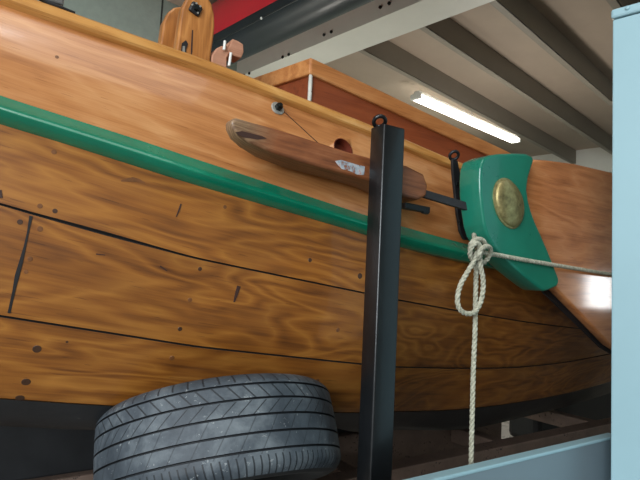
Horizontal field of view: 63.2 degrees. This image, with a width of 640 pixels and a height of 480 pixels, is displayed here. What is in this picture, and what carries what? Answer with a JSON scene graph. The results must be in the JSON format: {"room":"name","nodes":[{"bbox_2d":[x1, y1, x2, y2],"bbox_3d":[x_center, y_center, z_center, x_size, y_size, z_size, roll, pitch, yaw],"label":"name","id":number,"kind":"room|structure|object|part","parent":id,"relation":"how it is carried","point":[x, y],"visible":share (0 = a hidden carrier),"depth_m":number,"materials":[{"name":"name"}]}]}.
{"room":"shipyard hall","nodes":[
{"label":"shipyard hall","id":0,"kind":"room"},
{"bbox_2d":[37,0,236,71],"bbox_3d":[-1.180,-0.381,6.231,16.159,4.360,0.100,8,-7,-44],"label":"wall","id":1,"kind":"structure","parent":0,"point":[141,18],"depth_m":5.42,"materials":[{"name":"grey paint"}]},
{"bbox_2d":[159,0,162,30],"bbox_3d":[-1.831,-0.473,5.515,0.017,4.360,0.009,6,-6,-34],"label":"trim","id":2,"kind":"structure","parent":1,"relation":"attached to","point":[162,0],"depth_m":5.68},
{"bbox_2d":[237,0,494,77],"bbox_3d":[2.725,-2.330,2.770,0.397,0.632,10.200,8,-7,-44],"label":"beam","id":3,"kind":"structure","parent":1,"relation":"attached to","point":[375,22],"depth_m":5.02,"materials":[{"name":"grey metal"}]},
{"bbox_2d":[532,147,611,172],"bbox_3d":[8.073,-1.676,8.178,0.250,0.530,10.200,8,-7,-44],"label":"wall","id":4,"kind":"structure","parent":1,"relation":"attached to","point":[597,158],"depth_m":10.59,"materials":[{"name":"white paint"}]},
{"bbox_2d":[166,0,639,156],"bbox_3d":[2.517,-2.707,2.787,16.159,0.080,10.300,8,-7,-44],"label":"ceiling","id":5,"kind":"structure","parent":0,"point":[587,24],"depth_m":7.04,"materials":[{"name":"white paint"}]},
{"bbox_2d":[211,0,373,66],"bbox_3d":[0.141,-2.269,4.320,0.436,0.781,4.400,8,-7,-44],"label":"hull","id":6,"kind":"object","parent":5,"relation":"hanging from","point":[259,25],"visible":0.74,"depth_m":4.72,"materials":[{"name":"red metal"}]},
{"bbox_3d":[0.214,-2.021,3.934,0.014,0.014,3.600,8,-7,-44],"label":"seam cord","id":7,"kind":"part","parent":6,"relation":"part of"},
{"bbox_2d":[410,90,520,143],"bbox_3d":[2.486,-2.048,8.511,2.975,0.298,0.175,7,-6,-41],"label":"fluorescent light","id":8,"kind":"object","parent":5,"relation":"hanging from","point":[420,97],"visible":0.96,"depth_m":8.27,"materials":[{"name":"white plastic"}]},
{"bbox_2d":[358,40,575,163],"bbox_3d":[2.739,-2.060,8.320,7.792,0.280,0.081,8,-7,-44],"label":"beam","id":9,"kind":"structure","parent":5,"relation":"attached to","point":[386,53],"depth_m":7.60,"materials":[{"name":"grey paint"}]},
{"bbox_2d":[419,18,611,154],"bbox_3d":[3.343,-2.079,7.710,7.792,0.280,0.081,8,-7,-44],"label":"beam","id":10,"kind":"structure","parent":5,"relation":"attached to","point":[447,31],"depth_m":6.85,"materials":[{"name":"grey paint"}]},
{"bbox_2d":[489,0,612,107],"bbox_3d":[3.899,-2.098,7.147,7.792,0.280,0.081,8,-7,-44],"label":"beam","id":11,"kind":"structure","parent":5,"relation":"attached to","point":[521,13],"depth_m":5.89,"materials":[{"name":"grey paint"}]},
{"bbox_2d":[606,0,638,9],"bbox_3d":[4.479,-2.116,6.561,7.792,0.280,0.081,8,-7,-44],"label":"beam","id":12,"kind":"structure","parent":5,"relation":"attached to","point":[614,4],"depth_m":4.89,"materials":[{"name":"grey paint"}]},
{"bbox_2d":[501,421,512,438],"bbox_3d":[3.347,1.688,1.356,16.159,0.100,13.300,8,-7,-44],"label":"floor","id":13,"kind":"structure","parent":0,"point":[505,433],"depth_m":5.07,"materials":[{"name":"grey concrete"}]},
{"bbox_2d":[26,381,610,479],"bbox_3d":[0.577,1.155,2.671,6.560,0.896,1.608,6,-6,-37],"label":"trailer","id":14,"kind":"object","parent":13,"relation":"on","point":[415,453],"visible":0.3,"depth_m":2.67,"materials":[{"name":"brown metal"}]},
{"bbox_2d":[93,373,340,479],"bbox_3d":[-0.246,0.513,1.292,0.583,0.423,0.586,6,-6,-34],"label":"tyre","id":15,"kind":"object","parent":14,"relation":"on","point":[258,426],"visible":1,"depth_m":1.07,"materials":[{"name":"rubber"}]},
{"bbox_2d":[0,0,610,479],"bbox_3d":[0.413,0.158,2.682,4.700,1.576,2.092,6,-6,-34],"label":"boat","id":16,"kind":"object","parent":14,"relation":"on","point":[171,214],"visible":0.73,"depth_m":1.21,"materials":[{"name":"brown wood"}]},
{"bbox_3d":[-0.408,-0.579,1.565,0.019,0.048,0.004,6,-6,-34],"label":"lock plate","id":17,"kind":"part","parent":16,"relation":"part of","materials":[{"name":"black paint"}]},
{"bbox_3d":[-0.380,-0.705,1.586,0.042,0.042,0.012,6,-6,-34],"label":"bolt plate","id":18,"kind":"part","parent":16,"relation":"part of","materials":[{"name":"black paint"}]},
{"bbox_3d":[0.400,-0.247,2.765,4.700,0.243,1.834,6,-6,-34],"label":"cap rail","id":19,"kind":"part","parent":16,"relation":"part of","materials":[{"name":"brown wood"}]},
{"bbox_3d":[0.385,0.056,2.740,4.700,0.477,1.972,6,-6,-34],"label":"rub rail","id":20,"kind":"part","parent":16,"relation":"part of","materials":[{"name":"green paint"}]},
{"bbox_2d":[271,102,283,114],"bbox_3d":[-0.108,-0.337,1.331,0.037,0.036,0.016,6,-6,-34],"label":"washer","id":21,"kind":"object","parent":16,"relation":"in","point":[277,108],"depth_m":1.32,"materials":[{"name":"metal"}]},
{"bbox_3d":[0.353,-0.108,1.437,0.157,0.055,0.014,3,-5,-7],"label":"pivot rod","id":22,"kind":"part","parent":16,"relation":"part of","materials":[{"name":"black paint"}]},
{"bbox_2d":[460,153,611,353],"bbox_3d":[1.218,0.169,1.983,2.019,0.791,0.103,6,-6,-36],"label":"rudder","id":23,"kind":"object","parent":16,"relation":"attached to","point":[523,206],"visible":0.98,"depth_m":1.65,"materials":[{"name":"brown wood"}]},
{"bbox_2d":[455,232,611,464],"bbox_3d":[1.119,0.364,1.861,2.028,0.721,0.192,6,-6,-34],"label":"mooring rope","id":24,"kind":"object","parent":23,"relation":"hanging from","point":[476,259],"visible":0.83,"depth_m":1.30,"materials":[{"name":"beige fabric"}]},
{"bbox_2d":[357,114,403,479],"bbox_3d":[0.124,0.577,1.213,0.145,1.764,0.140,6,-6,-34],"label":"support post","id":25,"kind":"object","parent":13,"relation":"on","point":[378,368],"visible":1,"depth_m":1.22,"materials":[{"name":"black metal"}]},
{"bbox_2d":[404,433,610,479],"bbox_3d":[0.426,0.997,1.204,0.980,0.955,0.030,6,-6,-34],"label":"metal beam","id":26,"kind":"structure","parent":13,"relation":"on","point":[589,458],"depth_m":1.32,"materials":[{"name":"blue metal"}]},
{"bbox_2d":[611,2,639,479],"bbox_3d":[1.346,0.430,1.081,1.258,2.157,0.353,-1,-6,42],"label":"post","id":27,"kind":"object","parent":13,"relation":"on","point":[625,339],"visible":1,"depth_m":1.39,"materials":[{"name":"blue metal"}]}
]}

